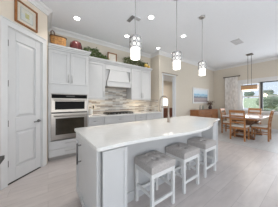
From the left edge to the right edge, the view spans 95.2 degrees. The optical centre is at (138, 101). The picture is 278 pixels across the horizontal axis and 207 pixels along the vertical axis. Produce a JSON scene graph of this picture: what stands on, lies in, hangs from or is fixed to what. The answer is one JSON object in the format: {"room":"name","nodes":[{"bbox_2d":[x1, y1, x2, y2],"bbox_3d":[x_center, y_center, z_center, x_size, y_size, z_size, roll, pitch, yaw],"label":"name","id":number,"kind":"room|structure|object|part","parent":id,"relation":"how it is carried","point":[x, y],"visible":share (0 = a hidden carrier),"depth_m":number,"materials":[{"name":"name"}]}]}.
{"room":"kitchen","nodes":[
{"label":"kitchen","id":0,"kind":"room"},
{"bbox_2d":[0,0,46,42],"bbox_3d":[-2.279,-0.305,0.542,0.120,3.150,4.200,0,0,9],"label":"wall","id":1,"kind":"structure","parent":0,"point":[6,6],"depth_m":2.21,"materials":[{"name":"paint"}]},
{"bbox_2d":[0,15,46,189],"bbox_3d":[-1.990,0.010,2.205,0.148,2.520,0.745,0,0,9],"label":"trim","id":2,"kind":"structure","parent":1,"relation":"attached to","point":[5,22],"depth_m":1.89,"materials":[{"name":"white paint"}]},
{"bbox_2d":[8,28,40,183],"bbox_3d":[-1.949,0.056,2.190,0.103,2.384,0.557,0,0,9],"label":"door","id":3,"kind":"structure","parent":1,"relation":"in","point":[24,53],"depth_m":2.16,"materials":[{"name":"white paint"}]},
{"bbox_3d":[-1.961,-0.368,2.200,0.018,1.212,0.307,0,0,9],"label":"raised panel","id":4,"kind":"part","parent":3,"relation":"part of","materials":[{"name":"white paint"}]},
{"bbox_3d":[-1.961,0.759,2.200,0.018,0.554,0.307,0,0,9],"label":"raised panel","id":5,"kind":"part","parent":3,"relation":"part of","materials":[{"name":"white paint"}]},
{"bbox_2d":[8,167,40,184],"bbox_3d":[-2.001,1.267,2.207,0.105,0.006,0.575,0,0,9],"label":"trim","id":6,"kind":"structure","parent":1,"relation":"attached to","point":[38,167],"depth_m":2.15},
{"bbox_2d":[14,0,37,32],"bbox_3d":[-1.928,-1.470,2.187,0.030,0.370,0.370,0,0,9],"label":"picture frame","id":7,"kind":"object","parent":1,"relation":"attached to","point":[24,15],"visible":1,"depth_m":2.16,"materials":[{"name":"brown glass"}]},
{"bbox_2d":[21,7,32,24],"bbox_3d":[-1.925,-1.470,2.187,0.002,0.190,0.190,0,0,9],"label":"print","id":8,"kind":"object","parent":7,"relation":"attached to","point":[26,16],"depth_m":2.18},
{"bbox_2d":[47,19,47,161],"bbox_3d":[-2.128,-0.305,2.852,0.120,3.150,0.685,0,0,-36],"label":"wall","id":9,"kind":"structure","parent":0,"point":[47,19],"depth_m":2.71,"materials":[{"name":"paint"}]},
{"bbox_2d":[48,31,150,97],"bbox_3d":[-0.939,-0.305,4.198,3.620,3.150,0.120,0,0,-36],"label":"wall","id":10,"kind":"structure","parent":0,"point":[104,50],"depth_m":4.05,"materials":[{"name":"beige paint"}]},
{"bbox_2d":[88,56,105,99],"bbox_3d":[-1.281,-0.643,3.644,0.530,1.163,0.373,0,0,-36],"label":"upper cabinet","id":11,"kind":"object","parent":10,"relation":"attached to","point":[96,66],"visible":0.77,"depth_m":3.55,"materials":[{"name":"white paint"}]},
{"bbox_2d":[83,46,108,59],"bbox_3d":[-1.231,-1.381,3.635,0.810,0.296,0.330,0,0,-36],"label":"leaf garland","id":12,"kind":"object","parent":11,"relation":"on","point":[93,50],"visible":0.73,"depth_m":3.60,"materials":[{"name":"green plant"}]},
{"bbox_3d":[-1.259,-1.173,3.660,0.475,0.105,0.372,0,0,-36],"label":"crown","id":13,"kind":"part","parent":11,"relation":"part of","materials":[{"name":"white paint"}]},
{"bbox_2d":[105,60,131,88],"bbox_3d":[-0.700,-0.839,4.061,0.898,0.773,0.372,0,0,-36],"label":"range hood","id":14,"kind":"object","parent":10,"relation":"attached to","point":[117,74],"visible":0.84,"depth_m":3.92,"materials":[{"name":"white paint"}]},
{"bbox_2d":[108,52,116,61],"bbox_3d":[-0.851,-1.393,4.049,0.310,0.334,0.025,0,0,-36],"label":"picture frame","id":15,"kind":"object","parent":14,"relation":"on","point":[112,56],"visible":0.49,"depth_m":4.05,"materials":[{"name":"beige"}]},
{"bbox_3d":[-0.700,-1.173,4.061,0.898,0.105,0.372,0,0,-36],"label":"crown","id":16,"kind":"part","parent":14,"relation":"part of","materials":[{"name":"white paint"}]},
{"bbox_2d":[88,88,157,113],"bbox_3d":[-0.449,-0.087,4.217,2.560,0.886,0.420,0,0,-36],"label":"backsplash","id":17,"kind":"structure","parent":10,"relation":"attached to","point":[115,100],"depth_m":4.29,"materials":[{"name":"tile"}]},
{"bbox_2d":[127,65,152,99],"bbox_3d":[0.031,-0.643,4.583,0.897,1.163,0.373,0,0,-36],"label":"upper cabinet","id":18,"kind":"object","parent":10,"relation":"attached to","point":[140,89],"visible":0.97,"depth_m":4.42,"materials":[{"name":"white paint"}]},
{"bbox_2d":[124,56,147,66],"bbox_3d":[-0.099,-1.401,4.452,1.095,0.352,0.349,0,0,-36],"label":"leaf garland","id":19,"kind":"object","parent":18,"relation":"on","point":[125,58],"visible":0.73,"depth_m":4.37,"materials":[{"name":"green plant"}]},
{"bbox_3d":[-0.080,-0.603,4.333,0.408,1.015,0.020,0,0,-36],"label":"door","id":20,"kind":"part","parent":18,"relation":"part of","materials":[{"name":"white paint"}]},
{"bbox_3d":[0.031,-1.173,4.584,0.897,0.105,0.372,0,0,-36],"label":"crown","id":21,"kind":"part","parent":18,"relation":"part of","materials":[{"name":"white paint"}]},
{"bbox_3d":[0.261,-0.603,4.577,0.411,1.015,0.020,0,0,-36],"label":"door","id":22,"kind":"part","parent":18,"relation":"part of","materials":[{"name":"white paint"}]},
{"bbox_2d":[0,125,277,206],"bbox_3d":[1.826,1.320,1.615,10.850,0.100,7.500,0,0,-36],"label":"floor","id":23,"kind":"structure","parent":0,"point":[244,176],"depth_m":1.95,"materials":[{"name":"grey wood"}]},
{"bbox_2d":[48,43,90,160],"bbox_3d":[-1.718,0.022,3.140,0.862,2.495,0.683,0,0,-36],"label":"tall cabinet","id":24,"kind":"object","parent":23,"relation":"on","point":[67,66],"visible":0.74,"depth_m":2.83,"materials":[{"name":"white paint"}]},
{"bbox_2d":[49,30,66,45],"bbox_3d":[-1.836,-1.397,2.891,0.334,0.342,0.214,0,0,-36],"label":"basket","id":25,"kind":"object","parent":24,"relation":"on","point":[55,39],"visible":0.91,"depth_m":2.81,"materials":[{"name":"wicker"}]},
{"bbox_3d":[-1.730,-0.750,2.771,0.388,0.720,0.020,0,0,-36],"label":"door","id":26,"kind":"part","parent":24,"relation":"part of","materials":[{"name":"white paint"}]},
{"bbox_3d":[-1.568,1.095,2.886,0.786,0.150,0.020,0,0,-36],"label":"drawer","id":27,"kind":"part","parent":24,"relation":"part of","materials":[{"name":"white paint"}]},
{"bbox_3d":[-1.568,0.924,2.886,0.786,0.168,0.020,0,0,-36],"label":"drawer","id":28,"kind":"part","parent":24,"relation":"part of","materials":[{"name":"white paint"}]},
{"bbox_2d":[51,93,87,140],"bbox_3d":[-1.685,0.320,3.067,0.742,1.000,0.591,0,0,-36],"label":"wall oven","id":29,"kind":"object","parent":24,"relation":"in","point":[69,112],"visible":0.86,"depth_m":2.83,"materials":[{"name":"metal"}]},
{"bbox_3d":[-1.553,0.523,2.882,0.724,0.543,0.022,0,0,-36],"label":"oven door","id":30,"kind":"part","parent":29,"relation":"part of","materials":[{"name":"metal"}]},
{"bbox_3d":[-1.553,0.072,2.882,0.724,0.295,0.022,0,0,-36],"label":"microwave door","id":31,"kind":"part","parent":29,"relation":"part of","materials":[{"name":"metal"}]},
{"bbox_3d":[-1.555,-0.124,2.885,0.710,0.085,0.014,0,0,-36],"label":"control panel","id":32,"kind":"part","parent":29,"relation":"part of","materials":[{"name":"black glass"}]},
{"bbox_3d":[-1.530,0.305,2.850,0.634,0.024,0.057,0,0,-36],"label":"handle","id":33,"kind":"part","parent":29,"relation":"part of","materials":[{"name":"metal"}]},
{"bbox_3d":[-1.532,-0.042,2.852,0.634,0.022,0.051,0,0,-36],"label":"handle","id":34,"kind":"part","parent":29,"relation":"part of","materials":[{"name":"metal"}]},
{"bbox_3d":[-1.718,-1.173,3.141,0.862,0.105,0.682,0,0,-36],"label":"crown","id":35,"kind":"part","parent":24,"relation":"part of","materials":[{"name":"white paint"}]},
{"bbox_2d":[70,40,81,49],"bbox_3d":[-1.547,-1.369,3.123,0.274,0.285,0.263,0,0,-36],"label":"jar","id":36,"kind":"object","parent":24,"relation":"on","point":[75,44],"visible":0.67,"depth_m":3.02,"materials":[{"name":"red ceramic"}]},
{"bbox_3d":[-1.407,-0.750,3.002,0.388,0.720,0.020,0,0,-36],"label":"door","id":37,"kind":"part","parent":24,"relation":"part of","materials":[{"name":"white paint"}]},
{"bbox_2d":[88,117,103,126],"bbox_3d":[-1.250,0.834,3.485,0.395,0.872,0.638,0,0,-36],"label":"base cabinet","id":38,"kind":"object","parent":23,"relation":"on","point":[97,121],"visible":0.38,"depth_m":3.25,"materials":[{"name":"white paint"}]},
{"bbox_3d":[-1.092,0.492,3.264,0.383,0.155,0.020,0,0,-36],"label":"drawer","id":39,"kind":"part","parent":38,"relation":"part of","materials":[{"name":"white paint"}]},
{"bbox_2d":[88,111,161,117],"bbox_3d":[-0.383,0.376,4.125,2.556,0.040,0.623,0,0,-36],"label":"countertop","id":40,"kind":"structure","parent":38,"relation":"on","point":[138,112],"depth_m":3.69,"materials":[{"name":"white stone"}]},
{"bbox_2d":[103,111,132,114],"bbox_3d":[-0.631,0.334,3.939,0.840,0.044,0.460,0,0,-36],"label":"cooktop","id":41,"kind":"object","parent":40,"relation":"in","point":[120,112],"visible":0.97,"depth_m":3.82,"materials":[{"name":"glass"}]},
{"bbox_2d":[104,115,134,124],"bbox_3d":[-0.676,0.834,3.895,1.005,0.872,0.638,0,0,-36],"label":"base cabinet","id":42,"kind":"object","parent":23,"relation":"on","point":[127,118],"visible":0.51,"depth_m":3.63,"materials":[{"name":"white paint"}]},
{"bbox_2d":[135,114,145,120],"bbox_3d":[-0.087,0.834,4.317,0.435,0.872,0.638,0,0,-36],"label":"base cabinet","id":43,"kind":"object","parent":23,"relation":"on","point":[140,117],"visible":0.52,"depth_m":4.08,"materials":[{"name":"white paint"}]},
{"bbox_3d":[0.071,0.492,4.097,0.423,0.155,0.020,0,0,-36],"label":"drawer","id":44,"kind":"part","parent":43,"relation":"part of","materials":[{"name":"white paint"}]},
{"bbox_2d":[76,121,217,206],"bbox_3d":[0.454,0.830,2.142,2.708,0.880,0.867,0,0,-37],"label":"kitchen island","id":45,"kind":"object","parent":23,"relation":"on","point":[106,178],"visible":0.58,"depth_m":1.33,"materials":[{"name":"white paint"}]},
{"bbox_3d":[-0.688,0.588,1.447,0.050,0.235,0.020,0,0,-36],"label":"handle","id":46,"kind":"part","parent":45,"relation":"part of","materials":[{"name":"silver metal"}]},
{"bbox_3d":[-0.585,0.787,1.369,0.020,0.765,0.810,0,0,-37],"label":"door","id":47,"kind":"part","parent":45,"relation":"part of","materials":[{"name":"white paint"}]},
{"bbox_3d":[-0.205,0.787,1.105,0.231,0.765,0.020,0,0,-37],"label":"panel","id":48,"kind":"part","parent":45,"relation":"part of","materials":[{"name":"white paint"}]},
{"bbox_2d":[74,116,219,151],"bbox_3d":[0.504,0.372,2.113,2.709,0.032,1.114,0,0,-36],"label":"island countertop","id":49,"kind":"structure","parent":45,"relation":"on","point":[110,136],"depth_m":1.59,"materials":[{"name":"white stone"}]},
{"bbox_2d":[159,95,172,121],"bbox_3d":[0.480,0.117,2.312,0.264,0.477,0.115,0,0,28],"label":"faucet","id":50,"kind":"object","parent":49,"relation":"on","point":[168,116],"visible":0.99,"depth_m":2.27,"materials":[{"name":"silver metal"}]},
{"bbox_3d":[0.515,1.210,2.325,2.407,0.120,0.724,0,0,-36],"label":"moulding","id":51,"kind":"part","parent":45,"relation":"part of","materials":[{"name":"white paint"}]},
{"bbox_3d":[1.592,0.776,2.657,0.235,0.748,0.020,0,0,-37],"label":"panel","id":52,"kind":"part","parent":45,"relation":"part of","materials":[{"name":"white paint"}]},
{"bbox_2d":[146,113,161,119],"bbox_3d":[0.379,0.834,4.651,0.700,0.872,0.638,0,0,-36],"label":"base cabinet","id":53,"kind":"object","parent":23,"relation":"on","point":[154,115],"visible":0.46,"depth_m":4.42,"materials":[{"name":"white paint"}]},
{"bbox_2d":[134,150,174,206],"bbox_3d":[0.198,0.975,1.621,0.392,0.591,0.344,0,0,-36],"label":"bar stool","id":54,"kind":"object","parent":23,"relation":"on","point":[154,164],"visible":1,"depth_m":1.54,"materials":[{"name":"grey fabric"}]},
{"bbox_3d":[-0.031,1.032,1.642,0.036,0.475,0.036,0,0,-36],"label":"leg","id":55,"kind":"part","parent":54,"relation":"part of","materials":[{"name":"white paint"}]},
{"bbox_3d":[0.144,1.032,1.398,0.036,0.475,0.036,0,0,-36],"label":"leg","id":56,"kind":"part","parent":54,"relation":"part of","materials":[{"name":"white paint"}]},
{"bbox_3d":[0.198,0.737,1.621,0.392,0.116,0.344,0,0,-36],"label":"seat","id":57,"kind":"part","parent":54,"relation":"part of","materials":[{"name":"grey fabric"}]},
{"bbox_3d":[0.252,1.032,1.845,0.036,0.475,0.036,0,0,-36],"label":"leg","id":58,"kind":"part","parent":54,"relation":"part of","materials":[{"name":"white paint"}]},
{"bbox_3d":[0.427,1.032,1.601,0.036,0.475,0.036,0,0,-36],"label":"leg","id":59,"kind":"part","parent":54,"relation":"part of","materials":[{"name":"white paint"}]},
{"bbox_2d":[166,142,199,193],"bbox_3d":[0.681,0.975,1.994,0.392,0.591,0.344,0,0,-36],"label":"bar stool","id":60,"kind":"object","parent":23,"relation":"on","point":[184,153],"visible":0.98,"depth_m":1.89,"materials":[{"name":"white paint"}]},
{"bbox_3d":[0.681,0.737,1.994,0.392,0.116,0.344,0,0,-36],"label":"seat","id":61,"kind":"part","parent":60,"relation":"part of","materials":[{"name":"grey fabric"}]},
{"bbox_3d":[0.627,1.032,1.771,0.036,0.475,0.036,0,0,-36],"label":"leg","id":62,"kind":"part","parent":60,"relation":"part of","materials":[{"name":"white paint"}]},
{"bbox_3d":[0.910,1.032,1.974,0.036,0.475,0.036,0,0,-36],"label":"leg","id":63,"kind":"part","parent":60,"relation":"part of","materials":[{"name":"white paint"}]},
{"bbox_2d":[187,137,215,177],"bbox_3d":[1.170,0.975,2.369,0.392,0.591,0.344,0,0,-36],"label":"bar stool","id":64,"kind":"object","parent":23,"relation":"on","point":[205,145],"visible":0.97,"depth_m":2.27,"materials":[{"name":"white paint"}]},
{"bbox_3d":[1.170,0.737,2.369,0.392,0.116,0.344,0,0,-36],"label":"seat","id":65,"kind":"part","parent":64,"relation":"part of","materials":[{"name":"grey fabric"}]},
{"bbox_3d":[1.116,1.032,2.145,0.036,0.475,0.036,0,0,-36],"label":"leg","id":66,"kind":"part","parent":64,"relation":"part of","materials":[{"name":"white paint"}]},
{"bbox_3d":[1.399,1.032,2.348,0.036,0.475,0.036,0,0,-36],"label":"leg","id":67,"kind":"part","parent":64,"relation":"part of","materials":[{"name":"white paint"}]},
{"bbox_2d":[190,109,217,117],"bbox_3d":[3.255,0.818,6.250,1.910,0.905,0.425,0,0,-36],"label":"sideboard","id":68,"kind":"object","parent":23,"relation":"on","point":[210,113],"visible":0.52,"depth_m":5.94,"materials":[{"name":"brown wood"}]},
{"bbox_2d":[219,108,237,133],"bbox_3d":[3.675,0.771,5.208,0.432,0.999,0.520,0,0,-36],"label":"dining chair","id":69,"kind":"object","parent":23,"relation":"on","point":[226,122],"visible":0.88,"depth_m":5.23,"materials":[{"name":"orange wood"}]},
{"bbox_3d":[3.399,0.776,5.258,0.042,0.988,0.116,0,0,-36],"label":"leg","id":70,"kind":"part","parent":69,"relation":"part of","materials":[{"name":"orange wood"}]},
{"bbox_2d":[229,110,249,141],"bbox_3d":[3.407,0.771,4.321,0.520,0.999,0.432,0,0,-36],"label":"dining chair","id":71,"kind":"object","parent":23,"relation":"on","point":[240,126],"visible":1,"depth_m":4.24,"materials":[{"name":"orange wood"}]},
{"bbox_3d":[3.129,0.776,4.362,0.116,0.988,0.042,0,0,-36],"label":"leg","id":72,"kind":"part","parent":71,"relation":"part of","materials":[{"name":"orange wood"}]},
{"bbox_3d":[3.214,0.315,4.183,0.044,0.088,0.414,0,0,-36],"label":"rail","id":73,"kind":"part","parent":71,"relation":"part of","materials":[{"name":"orange wood"}]},
{"bbox_3d":[3.436,0.870,4.341,0.422,0.060,0.410,0,0,-36],"label":"seat frame","id":74,"kind":"part","parent":71,"relation":"part of","materials":[{"name":"orange wood"}]},
{"bbox_2d":[231,124,248,127],"bbox_3d":[3.457,0.812,4.357,0.395,0.055,0.430,0,0,-36],"label":"cushion","id":75,"kind":"object","parent":71,"relation":"on","point":[232,125],"depth_m":4.25,"materials":[{"name":"white fabric"}]},
{"bbox_3d":[3.356,0.776,4.045,0.116,0.988,0.042,0,0,-36],"label":"leg","id":76,"kind":"part","parent":71,"relation":"part of","materials":[{"name":"orange wood"}]},
{"bbox_2d":[223,113,269,139],"bbox_3d":[4.121,0.890,4.826,1.720,0.760,1.090,0,0,-36],"label":"dining table","id":77,"kind":"object","parent":23,"relation":"on","point":[251,119],"visible":0.74,"depth_m":4.53,"materials":[{"name":"orange wood"}]},
{"bbox_2d":[248,108,261,130],"bbox_3d":[4.871,0.771,5.418,0.520,0.999,0.432,0,0,-36],"label":"dining chair","id":78,"kind":"object","parent":23,"relation":"on","point":[249,109],"visible":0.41,"depth_m":5.45,"materials":[{"name":"orange wood"}]},
{"bbox_2d":[251,110,274,141],"bbox_3d":[4.211,0.771,4.325,0.432,0.999,0.520,0,0,-38],"label":"dining chair","id":79,"kind":"object","parent":23,"relation":"on","point":[255,126],"visible":0.97,"depth_m":4.24,"materials":[{"name":"orange wood"}]},
{"bbox_2d":[251,124,267,127],"bbox_3d":[4.173,0.812,4.374,0.430,0.055,0.395,0,0,-38],"label":"cushion","id":80,"kind":"object","parent":79,"relation":"on","point":[253,125],"depth_m":4.27,"materials":[{"name":"white fabric"}]},
{"bbox_3d":[4.181,0.776,4.045,0.042,0.988,0.116,0,0,-38],"label":"leg","id":81,"kind":"part","parent":79,"relation":"part of","materials":[{"name":"orange wood"}]},
{"bbox_2d":[151,56,156,98],"bbox_3d":[0.626,-0.305,5.017,0.120,3.150,0.370,0,0,-36],"label":"wall","id":82,"kind":"structure","parent":0,"point":[154,59],"depth_m":4.95,"materials":[{"name":"beige paint"}]},
{"bbox_2d":[40,0,277,67],"bbox_3d":[1.826,-1.940,1.615,10.850,0.120,7.500,0,0,-36],"label":"ceiling","id":83,"kind":"structure","parent":0,"point":[253,22],"depth_m":3.08,"materials":[{"name":"paint"}]},
{"bbox_2d":[126,14,140,24],"bbox_3d":[-0.120,-1.869,2.890,0.250,0.022,0.260,0,0,-36],"label":"ceiling vent","id":84,"kind":"object","parent":83,"relation":"in","point":[131,19],"visible":0.87,"depth_m":2.87,"materials":[{"name":"metal"}]},
{"bbox_2d":[129,0,141,59],"bbox_3d":[-0.050,-1.234,1.736,0.170,1.291,0.170,0,0,-36],"label":"pendant light","id":85,"kind":"object","parent":83,"relation":"hanging from","point":[135,43],"visible":1,"depth_m":1.69,"materials":[{"name":"white glass"}]},
{"bbox_3d":[-0.050,-1.370,1.736,0.010,0.960,0.010,0,0,-13],"label":"rod","id":86,"kind":"part","parent":85,"relation":"part of","materials":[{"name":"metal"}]},
{"bbox_3d":[-0.050,-0.657,1.736,0.126,0.136,0.126,0,0,-36],"label":"lamp shade","id":87,"kind":"part","parent":85,"relation":"part of","materials":[{"name":"white glass"}]},
{"bbox_2d":[172,0,181,69],"bbox_3d":[0.673,-1.234,2.272,0.170,1.291,0.170,0,0,-36],"label":"pendant light","id":88,"kind":"object","parent":83,"relation":"hanging from","point":[176,57],"visible":1,"depth_m":2.23,"materials":[{"name":"white glass"}]},
{"bbox_3d":[0.673,-1.370,2.272,0.010,0.960,0.010,0,0,32],"label":"rod","id":89,"kind":"part","parent":88,"relation":"part of","materials":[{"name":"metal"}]},
{"bbox_3d":[0.673,-0.657,2.272,0.126,0.136,0.126,0,0,-36],"label":"lamp shade","id":90,"kind":"part","parent":88,"relation":"part of","materials":[{"name":"white glass"}]},
{"bbox_2d":[198,15,206,75],"bbox_3d":[1.397,-1.234,2.808,0.170,1.291,0.170,0,0,-36],"label":"pendant light","id":91,"kind":"object","parent":83,"relation":"hanging from","point":[202,66],"visible":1,"depth_m":2.76,"materials":[{"name":"white glass"}]},
{"bbox_3d":[1.397,-0.657,2.808,0.126,0.136,0.126,0,0,-36],"label":"lamp shade","id":92,"kind":"part","parent":91,"relation":"part of","materials":[{"name":"white glass"}]},
{"bbox_2d":[230,39,243,44],"bbox_3d":[3.065,-1.874,3.965,0.420,0.012,0.220,0,0,-36],"label":"ceiling vent","id":93,"kind":"object","parent":83,"relation":"in","point":[234,42],"visible":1,"depth_m":3.94,"materials":[{"name":"white metal"}]},
{"bbox_2d":[241,53,258,90],"bbox_3d":[4.354,-1.160,4.999,0.260,1.440,0.500,0,0,-36],"label":"dining pendant","id":94,"kind":"object","parent":83,"relation":"hanging from","point":[255,87],"visible":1,"depth_m":4.95,"materials":[{"name":"brown wood"}]},
{"bbox_3d":[4.354,-0.565,4.999,0.240,0.150,0.490,0,0,-36],"label":"lamp shade","id":95,"kind":"part","parent":94,"relation":"part of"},
{"bbox_3d":[4.386,-1.255,4.954,0.011,1.190,0.011,0,0,-13],"label":"rod","id":96,"kind":"part","parent":94,"relation":"part of","materials":[{"name":"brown metal"}]},
{"bbox_2d":[163,81,171,107],"bbox_3d":[1.114,-0.105,8.484,4.710,2.750,0.100,0,0,-36],"label":"wall","id":97,"kind":"structure","parent":0,"point":[167,86],"depth_m":9.15,"materials":[{"name":"paint"}]},
{"bbox_2d":[163,76,171,81],"bbox_3d":[1.921,-1.530,7.358,4.710,0.100,2.670,0,0,-36],"label":"ceiling","id":98,"kind":"structure","parent":0,"point":[165,78],"depth_m":8.00,"materials":[{"name":"paint"}]},
{"bbox_2d":[157,55,213,116],"bbox_3d":[2.542,-0.305,6.087,4.480,3.150,0.120,0,0,-36],"label":"wall","id":99,"kind":"structure","parent":0,"point":[188,77],"depth_m":5.68,"materials":[{"name":"beige paint"}]},
{"bbox_2d":[27,0,277,70],"bbox_3d":[1.953,-1.823,1.644,10.310,0.115,7.400,0,0,-36],"label":"trim","id":100,"kind":"structure","parent":99,"relation":"attached to","point":[38,4],"depth_m":3.93,"materials":[{"name":"white paint"}]},
{"bbox_2d":[162,73,175,117],"bbox_3d":[1.174,0.085,5.094,0.800,2.370,0.142,0,0,-36],"label":"trim","id":101,"kind":"structure","parent":99,"relation":"attached to","point":[174,77],"depth_m":5.26,"materials":[{"name":"white paint"}]},
{"bbox_2d":[192,87,207,102],"bbox_3d":[3.125,-0.310,6.406,1.460,0.760,0.040,0,0,-36],"label":"artwork","id":102,"kind":"object","parent":99,"relation":"attached to","point":[199,95],"visible":0.96,"depth_m":6.32},
{"bbox_2d":[214,59,277,128],"bbox_3d":[6.348,-0.305,4.489,0.150,3.150,6.910,0,0,-36],"label":"wall","id":103,"kind":"structure","parent":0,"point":[267,68],"depth_m":6.15,"materials":[{"name":"beige paint"}]},
{"bbox_2d":[218,122,277,132],"bbox_3d":[4.913,1.202,3.462,3.380,0.135,6.910,0,0,-36],"label":"baseboard","id":104,"kind":"structure","parent":103,"relation":"attached to","point":[272,130],"depth_m":5.42,"materials":[{"name":"white paint"}]},
{"bbox_2d":[238,76,277,114],"bbox_3d":[5.884,-0.270,5.086,0.210,1.600,3.200,0,0,-36],"label":"window","id":105,"kind":"structure","parent":103,"relation":"attached to","point":[260,81],"depth_m":5.72,"materials":[{"name":"white paint"}]},
{"bbox_3d":[5.260,-0.250,5.979,0.045,1.300,0.680,0,0,-36],"label":"white sash","id":106,"kind":"part","parent":105,"relation":"part of","materials":[{"name":"paint"}]},
{"bbox_3d":[5.831,0.480,5.048,0.080,0.100,3.200,0,0,-36],"label":"sill","id":107,"kind":"part","parent":105,"relation":"part of","materials":[{"name":"white paint"}]},
{"bbox_3d":[6.094,-0.250,4.818,0.080,1.300,2.180,0,0,-36],"label":"dark frame","id":108,"kind":"part","parent":105,"relation":"part of","materials":[{"name":"metal"}]},
{"bbox_3d":[4.739,-1.285,6.504,0.120,0.064,0.744,0,0,-36],"label":"curtain rod","id":109,"kind":"object","parent":103,"relation":"attached to","visible":0},
{"bbox_2d":[225,77,237,125],"bbox_3d":[4.709,-0.001,6.495,0.050,2.518,0.560,0,0,-36],"label":"curtain","id":110,"kind":"object","parent":109,"relation":"hanging from","point":[231,84],"visible":0.7,"depth_m":6.46,"materials":[{"name":"grey fabric"}]},
{"bbox_3d":[1.921,1.320,7.358,4.710,0.100,2.670,0,0,-36],"label":"floor","id":111,"kind":"structure","parent":0,"visible":0},
{"bbox_2d":[163,108,171,117],"bbox_3d":[1.817,0.835,8.585,1.110,0.870,0.535,0,0,-36],"label":"chest","id":112,"kind":"object","parent":111,"relation":"on","point":[165,110],"visible":0.41,"depth_m":8.27,"materials":[{"name":"brown wood"}]},
{"bbox_2d":[163,99,167,106],"bbox_3d":[1.810,0.090,8.552,0.420,0.620,0.420,0,0,-36],"label":"table lamp","id":113,"kind":"object","parent":112,"relation":"on","point":[165,101],"visible":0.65,"depth_m":8.39,"materials":[{"name":"grey ceramic"}]},
{"label":"outside","id":114,"kind":"structure","parent":0,"visible":0},
{"bbox_3d":[63.019,1.570,38.968,132.150,0.100,150.000,0,0,-36],"label":"lawn","id":115,"kind":"structure","parent":114,"visible":0},
{"bbox_2d":[256,94,277,108],"bbox_3d":[11.881,0.462,11.531,1.582,2.341,1.840,0,0,-6],"label":"tree","id":116,"kind":"object","parent":115,"relation":"on","point":[271,102],"visible":0.8,"depth_m":11.08,"materials":[{"name":"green plant"}]},
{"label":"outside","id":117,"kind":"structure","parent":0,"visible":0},
{"bbox_2d":[243,98,258,107],"bbox_3d":[67.016,-0.480,54.128,88.000,4.100,130.000,0,0,-36],"label":"grassy rise","id":118,"kind":"structure","parent":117,"point":[247,102],"depth_m":43.71,"materials":[{"name":"green plant"}]},
{"bbox_2d":[244,91,254,97],"bbox_3d":[69.905,-4.691,80.542,5.185,4.983,5.559,0,0,-36],"label":"tree","id":119,"kind":"object","parent":118,"relation":"on","point":[246,93],"visible":0.89,"depth_m":79.30,"materials":[{"name":"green plant"}]},
{"bbox_2d":[263,90,273,95],"bbox_3d":[74.650,-4.684,74.048,5.679,4.971,6.008,0,0,-36],"label":"tree","id":120,"kind":"object","parent":118,"relation":"on","point":[265,92],"visible":0.72,"depth_m":72.50,"materials":[{"name":"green plant"}]}
]}

